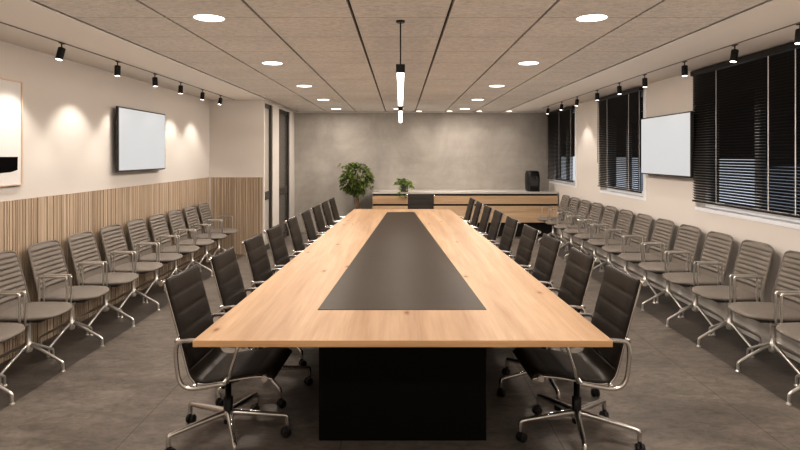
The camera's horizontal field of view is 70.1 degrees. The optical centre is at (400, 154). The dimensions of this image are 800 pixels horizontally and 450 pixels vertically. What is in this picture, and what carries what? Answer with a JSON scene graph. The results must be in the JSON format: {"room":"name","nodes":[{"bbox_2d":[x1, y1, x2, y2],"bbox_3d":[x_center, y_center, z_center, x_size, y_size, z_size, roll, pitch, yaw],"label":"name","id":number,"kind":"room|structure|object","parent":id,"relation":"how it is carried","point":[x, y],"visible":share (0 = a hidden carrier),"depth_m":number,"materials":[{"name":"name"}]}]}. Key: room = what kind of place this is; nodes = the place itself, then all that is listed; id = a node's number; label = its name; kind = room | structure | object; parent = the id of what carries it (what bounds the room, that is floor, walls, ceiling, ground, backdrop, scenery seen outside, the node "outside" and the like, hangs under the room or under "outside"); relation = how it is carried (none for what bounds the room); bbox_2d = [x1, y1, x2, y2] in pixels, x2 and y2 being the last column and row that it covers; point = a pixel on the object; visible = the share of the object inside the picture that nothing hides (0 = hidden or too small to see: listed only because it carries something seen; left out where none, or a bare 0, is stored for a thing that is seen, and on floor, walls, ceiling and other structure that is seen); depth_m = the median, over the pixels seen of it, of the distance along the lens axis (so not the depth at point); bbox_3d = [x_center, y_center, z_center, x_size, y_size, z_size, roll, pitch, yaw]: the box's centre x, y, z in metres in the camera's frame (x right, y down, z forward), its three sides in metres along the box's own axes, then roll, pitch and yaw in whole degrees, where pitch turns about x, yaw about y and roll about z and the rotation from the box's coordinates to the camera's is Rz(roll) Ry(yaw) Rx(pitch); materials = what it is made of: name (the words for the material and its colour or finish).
{"room":"conference room","nodes":[
{"label":"conference room","id":0,"kind":"room"},
{"bbox_2d":[0,41,208,201],"bbox_3d":[-3.180,0.300,3.895,0.200,2.600,10.990,0,0,0],"label":"wall","id":1,"kind":"structure","parent":0,"point":[69,107],"depth_m":5.56,"materials":[{"name":"white paint"}]},
{"bbox_2d":[0,77,22,186],"bbox_3d":[-3.064,-0.175,4.275,0.028,0.836,0.670,0,0,0],"label":"framed painting","id":2,"kind":"object","parent":1,"relation":"attached to","point":[11,91],"visible":1,"depth_m":4.49,"materials":[{"name":"beige wood"}]},
{"bbox_2d":[0,177,208,363],"bbox_3d":[-3.072,0.980,3.783,0.016,1.240,10.765,0,0,0],"label":"wall paneling","id":3,"kind":"structure","parent":1,"relation":"attached to","point":[24,223],"depth_m":5.54,"materials":[{"name":"brown wood"}]},
{"bbox_2d":[116,106,164,171],"bbox_3d":[-3.039,-0.170,6.665,0.082,0.700,1.210,0,0,0],"label":"wall display","id":4,"kind":"object","parent":1,"relation":"attached to","point":[140,134],"visible":1,"depth_m":6.55,"materials":[{"name":"grey"}]},
{"bbox_2d":[209,100,264,253],"bbox_3d":[-2.640,0.300,9.290,0.880,2.600,0.200,0,0,0],"label":"wall","id":5,"kind":"structure","parent":0,"point":[236,127],"depth_m":9.19,"materials":[{"name":"white paint"}]},
{"bbox_2d":[211,177,261,253],"bbox_3d":[-2.640,0.980,9.182,0.830,1.240,0.016,0,0,0],"label":"trim","id":6,"kind":"structure","parent":5,"relation":"attached to","point":[240,198],"depth_m":9.18,"materials":[{"name":"brown wood"}]},
{"bbox_2d":[265,101,293,229],"bbox_3d":[-2.260,0.300,10.530,0.120,2.600,2.580,0,0,0],"label":"doors","id":7,"kind":"structure","parent":5,"relation":"in","point":[275,109],"depth_m":10.20,"materials":[{"name":"white paint"}]},
{"bbox_2d":[265,104,271,249],"bbox_3d":[-2.241,0.375,9.535,0.098,2.450,0.590,0,0,0],"label":"door","id":8,"kind":"structure","parent":7,"relation":"attached to","point":[268,108],"depth_m":9.72,"materials":[{"name":"grey"}]},
{"bbox_2d":[279,109,288,237],"bbox_3d":[-2.241,0.375,10.825,0.098,2.450,1.010,0,0,0],"label":"door","id":9,"kind":"structure","parent":7,"relation":"attached to","point":[283,115],"depth_m":10.96,"materials":[{"name":"grey"}]},
{"bbox_2d":[0,0,799,111],"bbox_3d":[0.000,-0.940,5.110,6.160,0.120,13.420,0,0,0],"label":"ceiling","id":10,"kind":"structure","parent":0,"point":[348,51],"depth_m":4.58,"materials":[{"name":"beige paint"}]},
{"bbox_2d":[0,22,233,99],"bbox_3d":[-2.645,-0.877,3.900,0.010,0.006,10.400,0,0,0],"label":"track","id":11,"kind":"object","parent":10,"relation":"attached to","point":[0,22],"visible":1,"depth_m":4.88,"materials":[{"name":"brown metal"}]},
{"bbox_2d":[55,42,65,60],"bbox_3d":[-2.648,-0.804,4.442,0.053,0.140,0.079,0,0,23],"label":"track spotlight","id":12,"kind":"object","parent":11,"relation":"attached to","point":[60,53],"visible":1,"depth_m":4.42,"materials":[{"name":"black metal"}]},
{"bbox_2d":[114,61,120,76],"bbox_3d":[-2.645,-0.805,5.329,0.054,0.138,0.063,0,0,0],"label":"track spotlight","id":13,"kind":"object","parent":11,"relation":"attached to","point":[117,68],"visible":1,"depth_m":5.31,"materials":[{"name":"black metal"}]},
{"bbox_2d":[152,73,157,86],"bbox_3d":[-2.642,-0.805,6.139,0.060,0.138,0.061,0,0,0],"label":"track spotlight","id":14,"kind":"object","parent":11,"relation":"attached to","point":[154,79],"visible":1,"depth_m":6.12,"materials":[{"name":"black metal"}]},
{"bbox_2d":[178,82,182,93],"bbox_3d":[-2.645,-0.805,6.859,0.054,0.137,0.061,0,0,0],"label":"track spotlight","id":15,"kind":"object","parent":11,"relation":"attached to","point":[180,87],"visible":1,"depth_m":6.84,"materials":[{"name":"black metal"}]},
{"bbox_2d":[200,89,204,99],"bbox_3d":[-2.647,-0.805,7.617,0.058,0.138,0.065,0,0,0],"label":"track spotlight","id":16,"kind":"object","parent":11,"relation":"attached to","point":[202,94],"visible":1,"depth_m":7.60,"materials":[{"name":"black metal"}]},
{"bbox_2d":[28,0,296,111],"bbox_3d":[-2.114,-0.889,5.095,0.004,0.022,13.390,0,0,0],"label":"trim","id":17,"kind":"structure","parent":10,"relation":"attached to","point":[33,1],"depth_m":4.42,"materials":[{"name":"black metal"}]},
{"bbox_2d":[192,14,225,21],"bbox_3d":[-1.225,-0.878,3.650,0.204,0.004,0.204,0,0,0],"label":"recessed light","id":18,"kind":"object","parent":10,"relation":"in","point":[202,17],"visible":1,"depth_m":3.63,"materials":[{"name":"white plastic"}]},
{"bbox_2d":[261,61,282,64],"bbox_3d":[-1.225,-0.878,5.450,0.204,0.004,0.204,0,0,0],"label":"recessed light","id":19,"kind":"object","parent":10,"relation":"in","point":[265,62],"visible":1,"depth_m":5.45,"materials":[{"name":"white plastic"}]},
{"bbox_2d":[263,62,281,64],"bbox_3d":[-1.225,-0.878,5.450,0.185,0.004,0.185,0,0,0],"label":"diffuser","id":20,"kind":"object","parent":19,"relation":"attached to","point":[267,63],"depth_m":5.45,"materials":[{"name":"white plastic"}]},
{"bbox_2d":[296,85,311,86],"bbox_3d":[-1.225,-0.878,7.250,0.204,0.004,0.204,0,0,0],"label":"recessed light","id":21,"kind":"object","parent":10,"relation":"in","point":[296,85],"visible":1,"depth_m":7.24,"materials":[{"name":"white plastic"}]},
{"bbox_2d":[396,20,404,105],"bbox_3d":[0.000,-0.703,4.880,0.060,0.355,2.440,0,0,0],"label":"linear pendant","id":22,"kind":"object","parent":10,"relation":"hanging from","point":[400,68],"visible":1,"depth_m":3.86,"materials":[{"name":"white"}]},
{"bbox_2d":[397,73,403,105],"bbox_3d":[0.000,-0.528,4.880,0.047,0.006,2.416,0,0,0],"label":"diffuser","id":23,"kind":"object","parent":22,"relation":"attached to","point":[400,76],"depth_m":4.50,"materials":[{"name":"white plastic"}]},
{"bbox_2d":[398,106,402,122],"bbox_3d":[0.000,-0.703,8.075,0.060,0.355,2.450,0,0,0],"label":"linear pendant","id":24,"kind":"object","parent":10,"relation":"hanging from","point":[400,108],"visible":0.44,"depth_m":7.21,"materials":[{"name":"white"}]},
{"bbox_2d":[399,111,401,122],"bbox_3d":[0.000,-0.528,8.075,0.047,0.006,2.426,0,0,0],"label":"diffuser","id":25,"kind":"object","parent":24,"relation":"attached to","point":[400,112],"depth_m":7.88,"materials":[{"name":"white plastic"}]},
{"bbox_2d":[489,85,504,86],"bbox_3d":[1.225,-0.878,7.250,0.204,0.004,0.204,0,0,0],"label":"recessed light","id":26,"kind":"object","parent":10,"relation":"in","point":[490,85],"visible":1,"depth_m":7.24,"materials":[{"name":"white plastic"}]},
{"bbox_2d":[518,61,539,64],"bbox_3d":[1.225,-0.878,5.450,0.204,0.004,0.204,0,0,0],"label":"recessed light","id":27,"kind":"object","parent":10,"relation":"in","point":[525,62],"visible":1,"depth_m":5.45,"materials":[{"name":"white plastic"}]},
{"bbox_2d":[519,62,537,64],"bbox_3d":[1.225,-0.878,5.450,0.185,0.004,0.185,0,0,0],"label":"diffuser","id":28,"kind":"object","parent":27,"relation":"attached to","point":[520,63],"depth_m":5.45,"materials":[{"name":"white plastic"}]},
{"bbox_2d":[575,14,608,21],"bbox_3d":[1.225,-0.878,3.650,0.204,0.004,0.204,0,0,0],"label":"recessed light","id":29,"kind":"object","parent":10,"relation":"in","point":[588,17],"visible":1,"depth_m":3.63,"materials":[{"name":"white plastic"}]},
{"bbox_2d":[504,0,772,111],"bbox_3d":[2.114,-0.889,5.095,0.004,0.022,13.390,0,0,0],"label":"trim","id":30,"kind":"structure","parent":10,"relation":"attached to","point":[767,1],"depth_m":4.42,"materials":[{"name":"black metal"}]},
{"bbox_2d":[543,22,799,107],"bbox_3d":[2.645,-0.877,4.650,0.010,0.006,11.900,0,0,0],"label":"track","id":31,"kind":"object","parent":10,"relation":"attached to","point":[798,22],"visible":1,"depth_m":5.04,"materials":[{"name":"brown metal"}]},
{"bbox_2d":[595,90,598,100],"bbox_3d":[2.657,-0.805,7.699,0.054,0.138,0.063,0,0,0],"label":"track spotlight","id":32,"kind":"object","parent":31,"relation":"attached to","point":[597,93],"visible":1,"depth_m":7.68,"materials":[{"name":"black metal"}]},
{"bbox_2d":[617,83,621,93],"bbox_3d":[2.657,-0.805,6.919,0.054,0.138,0.063,0,0,0],"label":"track spotlight","id":33,"kind":"object","parent":31,"relation":"attached to","point":[619,88],"visible":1,"depth_m":6.90,"materials":[{"name":"black metal"}]},
{"bbox_2d":[642,74,647,86],"bbox_3d":[2.657,-0.805,6.199,0.054,0.138,0.063,0,0,0],"label":"track spotlight","id":34,"kind":"object","parent":31,"relation":"attached to","point":[644,80],"visible":1,"depth_m":6.18,"materials":[{"name":"black metal"}]},
{"bbox_2d":[681,61,687,76],"bbox_3d":[2.656,-0.805,5.329,0.057,0.138,0.063,0,0,0],"label":"track spotlight","id":35,"kind":"object","parent":31,"relation":"attached to","point":[684,68],"visible":1,"depth_m":5.31,"materials":[{"name":"black metal"}]},
{"bbox_2d":[729,44,738,62],"bbox_3d":[2.650,-0.804,4.529,0.070,0.139,0.063,0,0,0],"label":"track spotlight","id":36,"kind":"object","parent":31,"relation":"attached to","point":[734,52],"visible":1,"depth_m":4.51,"materials":[{"name":"black metal"}]},
{"bbox_2d":[794,23,799,44],"bbox_3d":[2.652,-0.805,3.789,0.066,0.139,0.063,0,0,0],"label":"track spotlight","id":37,"kind":"object","parent":31,"relation":"attached to","point":[797,31],"visible":1,"depth_m":3.78,"materials":[{"name":"black metal"}]},
{"bbox_2d":[0,232,799,449],"bbox_3d":[0.000,1.650,5.110,6.160,0.100,13.420,0,0,0],"label":"floor","id":38,"kind":"structure","parent":0,"point":[125,394],"depth_m":3.79,"materials":[{"name":"stone"}]},
{"bbox_2d":[0,293,24,405],"bbox_3d":[-2.762,1.166,3.675,0.576,0.868,0.576,0,0,0],"label":"chair","id":39,"kind":"object","parent":38,"relation":"on","point":[8,330],"visible":1,"depth_m":3.77,"materials":[{"name":"grey fabric"}]},
{"bbox_2d":[0,250,72,384],"bbox_3d":[-2.762,1.166,4.228,0.576,0.868,0.576,0,0,0],"label":"chair","id":40,"kind":"object","parent":38,"relation":"on","point":[12,280],"visible":0.94,"depth_m":4.24,"materials":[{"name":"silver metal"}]},
{"bbox_2d":[27,240,108,357],"bbox_3d":[-2.762,1.166,4.781,0.576,0.868,0.576,0,0,0],"label":"chair","id":41,"kind":"object","parent":38,"relation":"on","point":[46,258],"visible":0.93,"depth_m":4.76,"materials":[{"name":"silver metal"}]},
{"bbox_2d":[68,231,138,335],"bbox_3d":[-2.762,1.166,5.334,0.576,0.868,0.576,0,0,0],"label":"chair","id":42,"kind":"object","parent":38,"relation":"on","point":[83,247],"visible":0.86,"depth_m":5.31,"materials":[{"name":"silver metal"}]},
{"bbox_2d":[100,224,162,317],"bbox_3d":[-2.762,1.166,5.887,0.576,0.868,0.576,0,0,0],"label":"chair","id":43,"kind":"object","parent":38,"relation":"on","point":[112,236],"visible":0.88,"depth_m":5.87,"materials":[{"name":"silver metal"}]},
{"bbox_2d":[127,218,182,302],"bbox_3d":[-2.762,1.166,6.440,0.576,0.868,0.576,0,0,0],"label":"chair","id":44,"kind":"object","parent":38,"relation":"on","point":[137,228],"visible":0.74,"depth_m":6.42,"materials":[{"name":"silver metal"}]},
{"bbox_2d":[149,213,199,290],"bbox_3d":[-2.762,1.166,6.993,0.576,0.868,0.576,0,0,0],"label":"chair","id":45,"kind":"object","parent":38,"relation":"on","point":[158,224],"visible":0.71,"depth_m":6.97,"materials":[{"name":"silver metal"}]},
{"bbox_2d":[168,209,213,275],"bbox_3d":[-2.762,1.166,7.546,0.576,0.868,0.576,0,0,0],"label":"chair","id":46,"kind":"object","parent":38,"relation":"on","point":[176,219],"visible":0.82,"depth_m":7.53,"materials":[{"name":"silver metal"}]},
{"bbox_2d":[184,206,226,264],"bbox_3d":[-2.762,1.166,8.099,0.576,0.868,0.576,0,0,0],"label":"chair","id":47,"kind":"object","parent":38,"relation":"on","point":[191,214],"visible":0.73,"depth_m":8.09,"materials":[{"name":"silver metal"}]},
{"bbox_2d":[198,202,237,259],"bbox_3d":[-2.762,1.166,8.652,0.576,0.868,0.576,0,0,0],"label":"chair","id":48,"kind":"object","parent":38,"relation":"on","point":[204,209],"visible":0.8,"depth_m":8.64,"materials":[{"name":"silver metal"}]},
{"bbox_2d":[158,264,291,449],"bbox_3d":[-0.948,1.129,3.226,0.656,0.943,0.678,0,0,-1],"label":"office chair","id":49,"kind":"object","parent":38,"relation":"on","point":[209,367],"visible":0.91,"depth_m":3.16,"materials":[{"name":"black leather"}]},
{"bbox_2d":[206,247,312,408],"bbox_3d":[-0.949,1.129,3.912,0.682,0.943,0.652,0,0,1],"label":"office chair","id":50,"kind":"object","parent":38,"relation":"on","point":[224,265],"visible":0.39,"depth_m":3.81,"materials":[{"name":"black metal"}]},
{"bbox_2d":[240,233,306,365],"bbox_3d":[-0.923,1.129,4.612,0.682,0.943,0.652,0,0,3],"label":"office chair","id":51,"kind":"object","parent":38,"relation":"on","point":[261,271],"visible":0.24,"depth_m":4.51,"materials":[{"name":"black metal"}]},
{"bbox_2d":[263,224,296,274],"bbox_3d":[-0.901,1.129,5.252,0.682,0.943,0.652,0,0,3],"label":"office chair","id":52,"kind":"object","parent":38,"relation":"on","point":[280,256],"visible":0.24,"depth_m":5.17,"materials":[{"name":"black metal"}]},
{"bbox_2d":[284,216,311,258],"bbox_3d":[-0.877,1.129,5.992,0.682,0.943,0.652,0,0,1],"label":"office chair","id":53,"kind":"object","parent":38,"relation":"on","point":[298,245],"visible":0.2,"depth_m":5.88,"materials":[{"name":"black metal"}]},
{"bbox_2d":[299,210,322,247],"bbox_3d":[-0.851,1.129,6.712,0.682,0.943,0.652,0,0,1],"label":"office chair","id":54,"kind":"object","parent":38,"relation":"on","point":[309,228],"visible":0.21,"depth_m":6.60,"materials":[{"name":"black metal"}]},
{"bbox_2d":[310,205,330,238],"bbox_3d":[-0.827,1.129,7.372,0.682,0.943,0.652,0,0,3],"label":"office chair","id":55,"kind":"object","parent":38,"relation":"on","point":[317,214],"visible":0.16,"depth_m":7.27,"materials":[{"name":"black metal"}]},
{"bbox_2d":[319,201,338,230],"bbox_3d":[-0.805,1.129,8.022,0.682,0.943,0.652,0,0,3],"label":"office chair","id":56,"kind":"object","parent":38,"relation":"on","point":[326,211],"visible":0.18,"depth_m":7.92,"materials":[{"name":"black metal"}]},
{"bbox_2d":[327,197,344,223],"bbox_3d":[-0.783,1.129,8.662,0.682,0.943,0.652,0,0,2],"label":"office chair","id":57,"kind":"object","parent":38,"relation":"on","point":[333,207],"visible":0.16,"depth_m":8.55,"materials":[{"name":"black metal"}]},
{"bbox_2d":[337,162,374,208],"bbox_3d":[-0.865,0.870,11.252,0.749,1.459,0.694,0,0,-36],"label":"potted ficus","id":58,"kind":"object","parent":38,"relation":"on","point":[354,187],"visible":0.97,"depth_m":11.13,"materials":[{"name":"green plant"}]},
{"bbox_2d":[193,209,612,440],"bbox_3d":[0.010,1.224,5.791,1.928,0.752,6.358,0,0,0],"label":"conference table","id":59,"kind":"object","parent":38,"relation":"on","point":[402,309],"visible":1,"depth_m":3.19,"materials":[{"name":"brown wood"}]},
{"bbox_2d":[407,194,434,208],"bbox_3d":[0.336,1.129,9.335,0.678,0.943,0.656,0,0,0],"label":"office chair","id":60,"kind":"object","parent":38,"relation":"on","point":[415,201],"visible":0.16,"depth_m":9.58,"materials":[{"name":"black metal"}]},
{"bbox_2d":[372,190,557,236],"bbox_3d":[1.255,1.160,11.432,3.600,0.880,0.765,0,0,0],"label":"sideboard","id":61,"kind":"object","parent":38,"relation":"on","point":[524,206],"visible":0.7,"depth_m":11.05,"materials":[{"name":"brown wood"}]},
{"bbox_2d":[393,178,413,198],"bbox_3d":[0.069,0.647,11.059,0.443,0.395,0.290,0,0,0],"label":"potted plant","id":62,"kind":"object","parent":61,"relation":"on","point":[403,183],"visible":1,"depth_m":11.06,"materials":[{"name":"green plant"}]},
{"bbox_2d":[372,190,557,193],"bbox_3d":[1.255,0.738,11.432,3.600,0.035,0.765,0,0,0],"label":"countertop","id":63,"kind":"structure","parent":61,"relation":"on","point":[375,191],"depth_m":11.05,"materials":[{"name":"white stone"}]},
{"bbox_2d":[525,171,539,191],"bbox_3d":[2.640,0.516,11.390,0.266,0.407,0.380,0,0,0],"label":"coffee machine","id":64,"kind":"object","parent":61,"relation":"on","point":[532,178],"visible":1,"depth_m":11.27,"materials":[{"name":"black plastic"}]},
{"bbox_2d":[459,197,476,224],"bbox_3d":[0.827,1.129,8.598,0.682,0.943,0.652,0,0,-1],"label":"office chair","id":65,"kind":"object","parent":38,"relation":"on","point":[472,201],"visible":0.23,"depth_m":8.54,"materials":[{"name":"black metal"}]},
{"bbox_2d":[465,201,483,230],"bbox_3d":[0.847,1.129,7.958,0.682,0.943,0.652,0,0,0],"label":"office chair","id":66,"kind":"object","parent":38,"relation":"on","point":[478,207],"visible":0.15,"depth_m":7.89,"materials":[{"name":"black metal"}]},
{"bbox_2d":[473,205,493,238],"bbox_3d":[0.868,1.129,7.308,0.682,0.943,0.652,0,0,-2],"label":"office chair","id":67,"kind":"object","parent":38,"relation":"on","point":[482,228],"visible":0.18,"depth_m":7.26,"materials":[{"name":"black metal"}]},
{"bbox_2d":[481,210,504,247],"bbox_3d":[0.888,1.129,6.648,0.682,0.943,0.652,0,0,-1],"label":"office chair","id":68,"kind":"object","parent":38,"relation":"on","point":[492,235],"visible":0.22,"depth_m":6.60,"materials":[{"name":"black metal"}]},
{"bbox_2d":[492,216,520,259],"bbox_3d":[0.911,1.129,5.928,0.682,0.943,0.652,0,0,-3],"label":"office chair","id":69,"kind":"object","parent":38,"relation":"on","point":[511,224],"visible":0.17,"depth_m":5.89,"materials":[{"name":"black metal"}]},
{"bbox_2d":[507,224,540,274],"bbox_3d":[0.934,1.129,5.188,0.682,0.943,0.652,0,0,-3],"label":"office chair","id":70,"kind":"object","parent":38,"relation":"on","point":[529,235],"visible":0.2,"depth_m":5.17,"materials":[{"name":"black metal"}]},
{"bbox_2d":[486,233,563,357],"bbox_3d":[0.954,1.129,4.548,0.682,0.943,0.652,0,0,-2],"label":"office chair","id":71,"kind":"object","parent":38,"relation":"on","point":[546,259],"visible":0.19,"depth_m":4.52,"materials":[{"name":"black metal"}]},
{"bbox_2d":[497,246,599,410],"bbox_3d":[0.975,1.129,3.848,0.682,0.943,0.652,0,0,-1],"label":"office chair","id":72,"kind":"object","parent":38,"relation":"on","point":[578,270],"visible":0.41,"depth_m":3.79,"materials":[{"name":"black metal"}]},
{"bbox_2d":[537,195,569,243],"bbox_3d":[2.762,1.166,10.311,0.576,0.868,0.576,0,0,0],"label":"chair","id":73,"kind":"object","parent":38,"relation":"on","point":[565,198],"visible":0.68,"depth_m":10.30,"materials":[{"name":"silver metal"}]},
{"bbox_2d":[545,197,578,250],"bbox_3d":[2.762,1.166,9.758,0.576,0.868,0.576,0,0,0],"label":"chair","id":74,"kind":"object","parent":38,"relation":"on","point":[573,205],"visible":0.73,"depth_m":9.74,"materials":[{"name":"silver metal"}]},
{"bbox_2d":[554,200,589,253],"bbox_3d":[2.762,1.166,9.205,0.576,0.868,0.576,0,0,0],"label":"chair","id":75,"kind":"object","parent":38,"relation":"on","point":[583,210],"visible":0.69,"depth_m":9.19,"materials":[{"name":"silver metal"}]},
{"bbox_2d":[512,264,646,449],"bbox_3d":[0.970,1.129,3.212,0.656,0.943,0.678,0,0,-5],"label":"office chair","id":76,"kind":"object","parent":38,"relation":"on","point":[592,367],"visible":0.9,"depth_m":3.16,"materials":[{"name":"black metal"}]},
{"bbox_2d":[563,202,602,260],"bbox_3d":[2.762,1.166,8.652,0.576,0.868,0.576,0,0,0],"label":"chair","id":77,"kind":"object","parent":38,"relation":"on","point":[596,209],"visible":0.73,"depth_m":8.63,"materials":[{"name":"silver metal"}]},
{"bbox_2d":[574,206,616,271],"bbox_3d":[2.762,1.166,8.099,0.576,0.868,0.576,0,0,0],"label":"chair","id":78,"kind":"object","parent":38,"relation":"on","point":[609,214],"visible":0.74,"depth_m":8.09,"materials":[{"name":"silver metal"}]},
{"bbox_2d":[587,209,632,271],"bbox_3d":[2.762,1.166,7.546,0.576,0.868,0.576,0,0,0],"label":"chair","id":79,"kind":"object","parent":38,"relation":"on","point":[625,217],"visible":0.77,"depth_m":7.53,"materials":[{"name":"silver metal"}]},
{"bbox_2d":[601,213,651,284],"bbox_3d":[2.762,1.166,6.993,0.576,0.868,0.576,0,0,0],"label":"chair","id":80,"kind":"object","parent":38,"relation":"on","point":[642,224],"visible":0.7,"depth_m":6.98,"materials":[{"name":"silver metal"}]},
{"bbox_2d":[618,218,673,302],"bbox_3d":[2.762,1.166,6.440,0.576,0.868,0.576,0,0,0],"label":"chair","id":81,"kind":"object","parent":38,"relation":"on","point":[663,229],"visible":0.76,"depth_m":6.42,"materials":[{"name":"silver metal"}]},
{"bbox_2d":[638,224,700,317],"bbox_3d":[2.762,1.166,5.887,0.576,0.868,0.576,0,0,0],"label":"chair","id":82,"kind":"object","parent":38,"relation":"on","point":[688,236],"visible":0.86,"depth_m":5.87,"materials":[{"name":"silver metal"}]},
{"bbox_2d":[662,231,732,335],"bbox_3d":[2.762,1.166,5.334,0.576,0.868,0.576,0,0,0],"label":"chair","id":83,"kind":"object","parent":38,"relation":"on","point":[717,247],"visible":0.91,"depth_m":5.31,"materials":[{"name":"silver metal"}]},
{"bbox_2d":[692,240,773,357],"bbox_3d":[2.762,1.166,4.781,0.576,0.868,0.576,0,0,0],"label":"chair","id":84,"kind":"object","parent":38,"relation":"on","point":[754,258],"visible":0.91,"depth_m":4.76,"materials":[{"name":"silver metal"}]},
{"bbox_2d":[728,250,799,384],"bbox_3d":[2.762,1.166,4.228,0.576,0.868,0.576,0,0,0],"label":"chair","id":85,"kind":"object","parent":38,"relation":"on","point":[788,276],"visible":0.94,"depth_m":4.24,"materials":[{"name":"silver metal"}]},
{"bbox_2d":[776,293,799,405],"bbox_3d":[2.762,1.166,3.675,0.576,0.868,0.576,0,0,0],"label":"chair","id":86,"kind":"object","parent":38,"relation":"on","point":[791,330],"visible":1,"depth_m":3.77,"materials":[{"name":"grey fabric"}]},
{"bbox_2d":[294,113,548,231],"bbox_3d":[0.505,0.300,11.920,5.650,2.600,0.200,0,0,0],"label":"wall","id":87,"kind":"structure","parent":0,"point":[433,151],"depth_m":11.82,"materials":[{"name":"concrete"}]},
{"bbox_2d":[294,112,545,112],"bbox_3d":[0.440,-0.881,11.799,5.280,0.018,0.018,0,0,0],"label":"trim","id":88,"kind":"structure","parent":87,"relation":"attached to","point":[294,112],"depth_m":11.79,"materials":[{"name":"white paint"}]},
{"bbox_2d":[549,72,799,352],"bbox_3d":[3.205,0.300,5.110,0.250,2.600,13.420,0,0,0],"label":"wall","id":89,"kind":"structure","parent":0,"point":[667,197],"depth_m":6.48,"materials":[{"name":"white paint"}]},
{"bbox_2d":[549,107,575,187],"bbox_3d":[3.157,-0.133,10.887,0.166,1.415,1.825,0,0,0],"label":"window","id":90,"kind":"structure","parent":89,"relation":"in","point":[559,182],"depth_m":10.56,"materials":[{"name":"white"}]},
{"bbox_2d":[547,106,574,181],"bbox_3d":[3.038,-0.193,10.922,0.066,1.350,1.735,0,0,0],"label":"blind","id":91,"kind":"object","parent":90,"relation":"attached to","point":[563,119],"visible":0.98,"depth_m":10.81,"materials":[{"name":"black"}]},
{"bbox_2d":[600,88,645,200],"bbox_3d":[3.157,-0.133,7.968,0.166,1.415,1.645,0,0,0],"label":"window","id":92,"kind":"structure","parent":89,"relation":"in","point":[641,196],"depth_m":7.77,"materials":[{"name":"white"}]},
{"bbox_2d":[597,86,642,192],"bbox_3d":[3.038,-0.193,7.992,0.066,1.350,1.575,0,0,0],"label":"blind","id":93,"kind":"object","parent":92,"relation":"attached to","point":[615,108],"visible":0.88,"depth_m":7.88,"materials":[{"name":"black"}]},
{"bbox_2d":[641,111,693,177],"bbox_3d":[3.039,-0.110,6.500,0.082,0.690,1.220,0,0,0],"label":"wall display","id":94,"kind":"object","parent":89,"relation":"attached to","point":[666,140],"visible":1,"depth_m":6.38,"materials":[{"name":"grey"}]},
{"bbox_2d":[559,236,799,362],"bbox_3d":[3.074,1.565,4.715,0.012,0.070,12.630,0,0,0],"label":"baseboard","id":95,"kind":"structure","parent":89,"relation":"attached to","point":[765,339],"depth_m":5.55,"materials":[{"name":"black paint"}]},
{"bbox_2d":[695,82,799,229],"bbox_3d":[3.157,-0.133,5.048,0.166,1.415,1.805,0,0,0],"label":"window","id":96,"kind":"structure","parent":89,"relation":"in","point":[785,221],"depth_m":5.08,"materials":[{"name":"white"}]},
{"bbox_2d":[690,42,799,217],"bbox_3d":[3.038,-0.193,5.072,0.066,1.350,1.735,0,0,0],"label":"blind","id":97,"kind":"object","parent":96,"relation":"attached to","point":[766,72],"visible":1,"depth_m":4.95,"materials":[{"name":"black"}]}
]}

